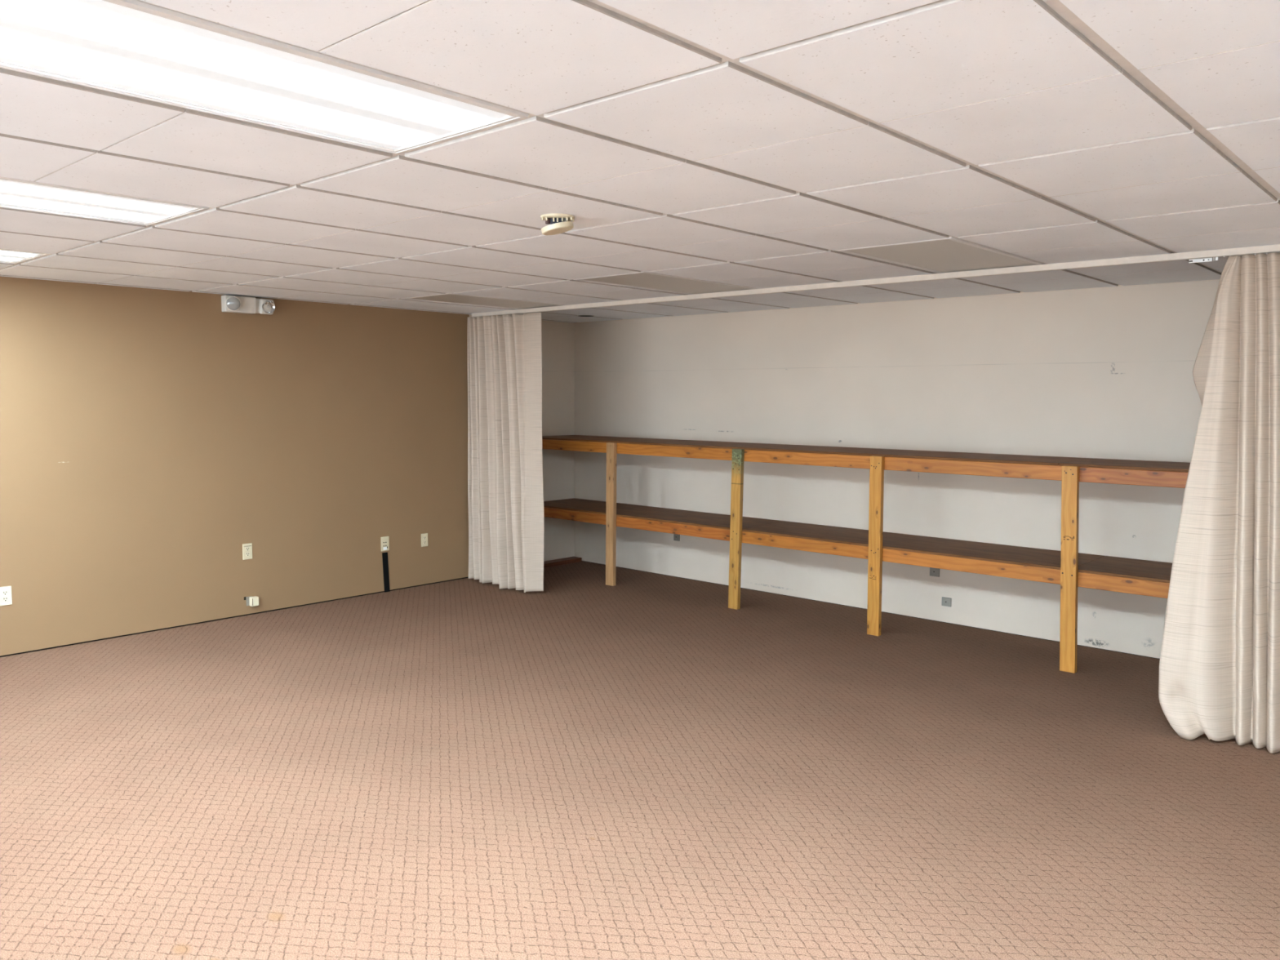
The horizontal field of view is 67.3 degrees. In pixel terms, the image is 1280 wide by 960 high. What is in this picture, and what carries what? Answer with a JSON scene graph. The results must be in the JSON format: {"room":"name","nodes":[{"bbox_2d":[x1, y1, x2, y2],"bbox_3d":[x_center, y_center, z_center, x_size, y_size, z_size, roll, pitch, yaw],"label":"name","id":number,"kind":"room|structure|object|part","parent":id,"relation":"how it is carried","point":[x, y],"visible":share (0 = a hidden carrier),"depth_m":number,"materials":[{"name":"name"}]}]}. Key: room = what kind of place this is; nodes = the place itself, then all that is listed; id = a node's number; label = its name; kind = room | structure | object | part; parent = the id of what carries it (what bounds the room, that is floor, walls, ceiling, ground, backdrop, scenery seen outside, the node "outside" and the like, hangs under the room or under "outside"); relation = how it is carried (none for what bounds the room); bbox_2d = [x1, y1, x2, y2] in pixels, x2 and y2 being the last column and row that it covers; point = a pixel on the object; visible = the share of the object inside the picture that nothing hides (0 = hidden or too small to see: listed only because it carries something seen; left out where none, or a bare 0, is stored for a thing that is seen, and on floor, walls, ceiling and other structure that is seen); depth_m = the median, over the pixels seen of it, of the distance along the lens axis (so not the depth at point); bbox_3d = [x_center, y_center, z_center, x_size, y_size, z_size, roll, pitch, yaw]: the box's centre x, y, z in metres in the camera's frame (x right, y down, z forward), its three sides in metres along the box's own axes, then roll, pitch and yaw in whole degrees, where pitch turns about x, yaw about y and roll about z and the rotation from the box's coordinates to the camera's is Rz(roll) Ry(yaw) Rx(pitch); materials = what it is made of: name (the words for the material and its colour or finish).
{"room":"empty basement room","nodes":[
{"label":"empty basement room","id":0,"kind":"room"},
{"bbox_2d":[0,276,574,656],"bbox_3d":[-4.188,-0.061,5.652,0.122,2.346,10.613,5,7,42],"label":"wall","id":1,"kind":"structure","parent":0,"point":[148,436],"depth_m":6.87,"materials":[{"name":"beige paint"}]},
{"bbox_2d":[0,586,12,605],"bbox_3d":[-3.916,0.715,5.929,0.008,0.117,0.072,5,7,42],"label":"wall outlet","id":2,"kind":"object","parent":1,"relation":"attached to","point":[6,598],"visible":1,"depth_m":5.93,"materials":[{"name":"beige plastic"}]},
{"bbox_2d":[1,590,8,595],"bbox_3d":[-3.914,0.696,5.925,0.003,0.029,0.033,5,7,42],"label":"receptacle","id":3,"kind":"object","parent":2,"relation":"attached to","point":[4,593],"depth_m":5.92,"materials":[{"name":"beige plastic"}]},
{"bbox_2d":[2,596,8,601],"bbox_3d":[-3.914,0.735,5.929,0.003,0.029,0.033,5,7,42],"label":"receptacle","id":4,"kind":"object","parent":2,"relation":"attached to","point":[4,598],"depth_m":5.93,"materials":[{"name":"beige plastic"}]},
{"bbox_2d":[0,577,468,657],"bbox_3d":[-4.660,1.152,5.253,0.108,0.023,9.240,5,7,42],"label":"trim","id":5,"kind":"structure","parent":1,"relation":"attached to","point":[464,577],"depth_m":6.93,"materials":[{"name":"black rubber"}]},
{"bbox_2d":[242,542,252,559],"bbox_3d":[-2.881,0.525,7.058,0.008,0.117,0.072,5,7,42],"label":"wall outlet","id":6,"kind":"object","parent":1,"relation":"attached to","point":[246,548],"visible":1,"depth_m":7.05,"materials":[{"name":"beige plastic"}]},
{"bbox_2d":[221,294,275,314],"bbox_3d":[-2.803,-1.255,6.897,0.116,0.116,0.363,5,7,42],"label":"emergency light","id":7,"kind":"object","parent":1,"relation":"attached to","point":[229,304],"visible":1,"depth_m":6.88,"materials":[{"name":"beige plastic"}]},
{"bbox_2d":[244,595,258,606],"bbox_3d":[-2.862,0.894,7.085,0.047,0.071,0.092,5,7,42],"label":"box","id":8,"kind":"object","parent":1,"relation":"attached to","point":[251,601],"visible":1,"depth_m":7.08,"materials":[{"name":"beige plastic"}]},
{"bbox_2d":[380,536,389,551],"bbox_3d":[-2.100,0.526,7.921,0.011,0.118,0.076,5,7,42],"label":"data plate","id":9,"kind":"object","parent":1,"relation":"attached to","point":[384,540],"visible":1,"depth_m":7.92,"materials":[{"name":"beige plastic"}]},
{"bbox_2d":[382,552,390,592],"bbox_3d":[-2.099,0.763,7.945,0.009,0.331,0.064,5,7,42],"label":"cord cover","id":10,"kind":"object","parent":1,"relation":"attached to","point":[384,555],"visible":1,"depth_m":7.94,"materials":[{"name":"black plastic"}]},
{"bbox_2d":[421,533,427,546],"bbox_3d":[-1.839,0.513,8.210,0.008,0.112,0.068,5,7,42],"label":"wall outlet","id":11,"kind":"object","parent":1,"relation":"attached to","point":[424,536],"visible":1,"depth_m":8.21,"materials":[{"name":"beige plastic"}]},
{"bbox_2d":[0,560,1279,959],"bbox_3d":[-0.844,1.454,2.746,9.512,0.120,10.993,5,7,42],"label":"floor","id":12,"kind":"structure","parent":0,"point":[646,766],"depth_m":3.97,"materials":[{"name":"carpet"}]},
{"bbox_2d":[543,556,582,568],"bbox_3d":[-1.001,0.816,9.069,0.113,0.040,1.152,5,7,42],"label":"board","id":13,"kind":"object","parent":12,"relation":"on","point":[559,562],"visible":0.44,"depth_m":9.29,"materials":[{"name":"brown wood"}]},
{"bbox_2d":[542,435,1190,673],"bbox_3d":[1.626,0.409,6.982,6.762,1.243,0.684,5,7,42],"label":"storage shelf","id":14,"kind":"object","parent":12,"relation":"on","point":[1071,569],"visible":0.94,"depth_m":6.55,"materials":[{"name":"brown wood"}]},
{"bbox_3d":[-0.247,0.295,8.242,0.097,1.231,0.038,5,7,42],"label":"post","id":15,"kind":"part","parent":14,"relation":"part of","materials":[{"name":"brown wood"}]},
{"bbox_3d":[-0.150,0.355,8.212,2.478,0.089,0.038,5,7,42],"label":"rail","id":16,"kind":"part","parent":14,"relation":"part of","materials":[{"name":"brown wood"}]},
{"bbox_3d":[-0.147,-0.267,8.157,2.478,0.089,0.038,5,7,42],"label":"rail","id":17,"kind":"part","parent":14,"relation":"part of","materials":[{"name":"orange wood"}]},
{"bbox_3d":[0.735,0.378,7.354,0.107,1.231,0.038,5,7,42],"label":"post","id":18,"kind":"part","parent":14,"relation":"part of","materials":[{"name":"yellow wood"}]},
{"bbox_3d":[1.608,0.452,6.565,0.101,1.231,0.038,5,7,42],"label":"post","id":19,"kind":"part","parent":14,"relation":"part of","materials":[{"name":"brown wood"}]},
{"bbox_3d":[1.669,0.509,6.568,2.431,0.089,0.038,5,7,42],"label":"rail","id":20,"kind":"part","parent":14,"relation":"part of","materials":[{"name":"orange wood"}]},
{"bbox_3d":[1.672,-0.113,6.513,2.431,0.089,0.038,5,7,42],"label":"rail","id":21,"kind":"part","parent":14,"relation":"part of","materials":[{"name":"orange wood"}]},
{"bbox_3d":[2.551,0.531,5.713,0.128,1.231,0.038,5,7,42],"label":"post","id":22,"kind":"part","parent":14,"relation":"part of","materials":[{"name":"brown wood"}]},
{"bbox_3d":[3.254,0.643,5.135,1.847,0.089,0.038,5,7,42],"label":"rail","id":23,"kind":"part","parent":14,"relation":"part of","materials":[{"name":"orange wood"}]},
{"bbox_3d":[3.257,0.021,5.080,1.847,0.089,0.038,5,7,42],"label":"rail","id":24,"kind":"part","parent":14,"relation":"part of","materials":[{"name":"brown wood"}]},
{"bbox_2d":[0,0,1279,323],"bbox_3d":[-0.832,-0.962,2.534,9.112,0.070,10.593,5,7,42],"label":"ceiling","id":25,"kind":"structure","parent":0,"point":[745,143],"depth_m":2.81,"materials":[{"name":"tile"}]},
{"bbox_2d":[0,248,49,264],"bbox_3d":[-3.605,-1.131,4.630,0.582,0.009,1.191,5,7,42],"label":"recessed light","id":26,"kind":"object","parent":25,"relation":"in","point":[7,256],"visible":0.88,"depth_m":4.97,"materials":[{"name":"white plastic"}]},
{"bbox_2d":[0,249,37,262],"bbox_3d":[-3.605,-1.132,4.630,0.518,0.002,1.127,5,7,42],"label":"diffuser","id":27,"kind":"object","parent":26,"relation":"attached to","point":[6,255],"depth_m":4.98,"materials":[{"name":"white plastic"}]},
{"bbox_2d":[0,176,208,226],"bbox_3d":[-2.251,-1.016,3.406,0.582,0.009,1.191,5,7,42],"label":"recessed light","id":28,"kind":"object","parent":25,"relation":"in","point":[15,193],"visible":0.97,"depth_m":3.60,"materials":[{"name":"white plastic"}]},
{"bbox_2d":[0,0,528,154],"bbox_3d":[-0.896,-0.901,2.183,0.582,0.009,1.191,5,7,42],"label":"recessed light","id":29,"kind":"object","parent":25,"relation":"in","point":[134,48],"visible":1,"depth_m":2.13,"materials":[{"name":"white plastic"}]},
{"bbox_2d":[402,293,564,309],"bbox_3d":[-1.147,-1.356,7.329,0.582,0.009,1.191,5,7,42],"label":"recessed light","id":30,"kind":"object","parent":25,"relation":"in","point":[449,298],"visible":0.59,"depth_m":7.29,"materials":[{"name":"beige plastic"}]},
{"bbox_2d":[540,213,574,235],"bbox_3d":[-0.323,-0.998,3.772,0.134,0.069,0.134,1,5,11],"label":"smoke detector","id":31,"kind":"object","parent":25,"relation":"attached to","point":[559,223],"visible":1,"depth_m":3.73,"materials":[{"name":"beige plastic"}]},
{"bbox_2d":[576,315,595,316],"bbox_3d":[-0.477,-1.446,8.469,0.174,0.004,0.174,5,7,42],"label":"sprinkler","id":32,"kind":"object","parent":25,"relation":"attached to","point":[576,315],"visible":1,"depth_m":8.43,"materials":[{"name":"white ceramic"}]},
{"bbox_2d":[573,271,760,294],"bbox_3d":[0.208,-1.241,6.105,0.582,0.009,1.191,5,7,42],"label":"recessed light","id":33,"kind":"object","parent":25,"relation":"in","point":[642,280],"visible":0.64,"depth_m":6.05,"materials":[{"name":"beige plastic"}]},
{"bbox_2d":[471,244,1279,316],"bbox_3d":[1.022,-1.202,6.070,6.644,0.051,0.034,5,7,42],"label":"track","id":34,"kind":"object","parent":25,"relation":"attached to","point":[1207,255],"visible":1,"depth_m":5.43,"materials":[{"name":"white metal"}]},
{"bbox_2d":[467,312,544,592],"bbox_3d":[-1.185,-0.237,8.067,0.942,2.284,0.170,5,7,42],"label":"curtain","id":35,"kind":"object","parent":34,"relation":"hanging from","point":[505,486],"visible":1,"depth_m":7.99,"materials":[{"name":"fabric"}]},
{"bbox_3d":[2.671,-1.046,4.580,0.098,0.017,0.007,5,7,42],"label":"carrier arm","id":36,"kind":"part","parent":34,"relation":"part of","materials":[{"name":"white plastic"}]},
{"bbox_2d":[1158,252,1279,753],"bbox_3d":[2.993,0.124,4.274,1.128,2.293,0.177,5,7,42],"label":"curtain","id":37,"kind":"object","parent":34,"relation":"hanging from","point":[1220,661],"visible":1,"depth_m":4.49,"materials":[{"name":"fabric"}]},
{"bbox_2d":[836,236,1047,273],"bbox_3d":[1.562,-1.127,4.881,0.582,0.009,1.191,5,7,42],"label":"tile","id":38,"kind":"object","parent":25,"relation":"in","point":[951,254],"visible":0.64,"depth_m":4.79,"materials":[{"name":"grey tile"}]},
{"bbox_2d":[574,279,1219,658],"bbox_3d":[1.939,-0.167,7.199,7.072,2.344,0.120,5,7,42],"label":"wall","id":39,"kind":"structure","parent":0,"point":[1106,372],"depth_m":7.02,"materials":[{"name":"white paint"}]},
{"bbox_2d":[673,533,679,541],"bbox_3d":[0.330,0.512,8.632,0.066,0.068,0.013,5,7,42],"label":"blank wall plate","id":40,"kind":"object","parent":39,"relation":"attached to","point":[676,537],"visible":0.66,"depth_m":8.63,"materials":[{"name":"grey metal"}]},
{"bbox_2d":[583,560,1158,658],"bbox_3d":[1.894,1.005,7.333,6.972,0.017,0.088,5,7,42],"label":"trim","id":41,"kind":"structure","parent":39,"relation":"attached to","point":[584,561],"depth_m":7.18,"materials":[{"name":"black rubber"}]},
{"bbox_2d":[929,567,939,577],"bbox_3d":[2.143,0.667,6.993,0.073,0.068,0.013,5,7,42],"label":"blank wall plate","id":42,"kind":"object","parent":39,"relation":"attached to","point":[933,571],"visible":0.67,"depth_m":6.99,"materials":[{"name":"grey metal"}]},
{"bbox_2d":[941,596,951,606],"bbox_3d":[2.215,0.880,6.946,0.070,0.063,0.013,5,7,42],"label":"blank wall plate","id":43,"kind":"object","parent":39,"relation":"attached to","point":[946,602],"visible":1,"depth_m":6.94,"materials":[{"name":"grey metal"}]}
]}

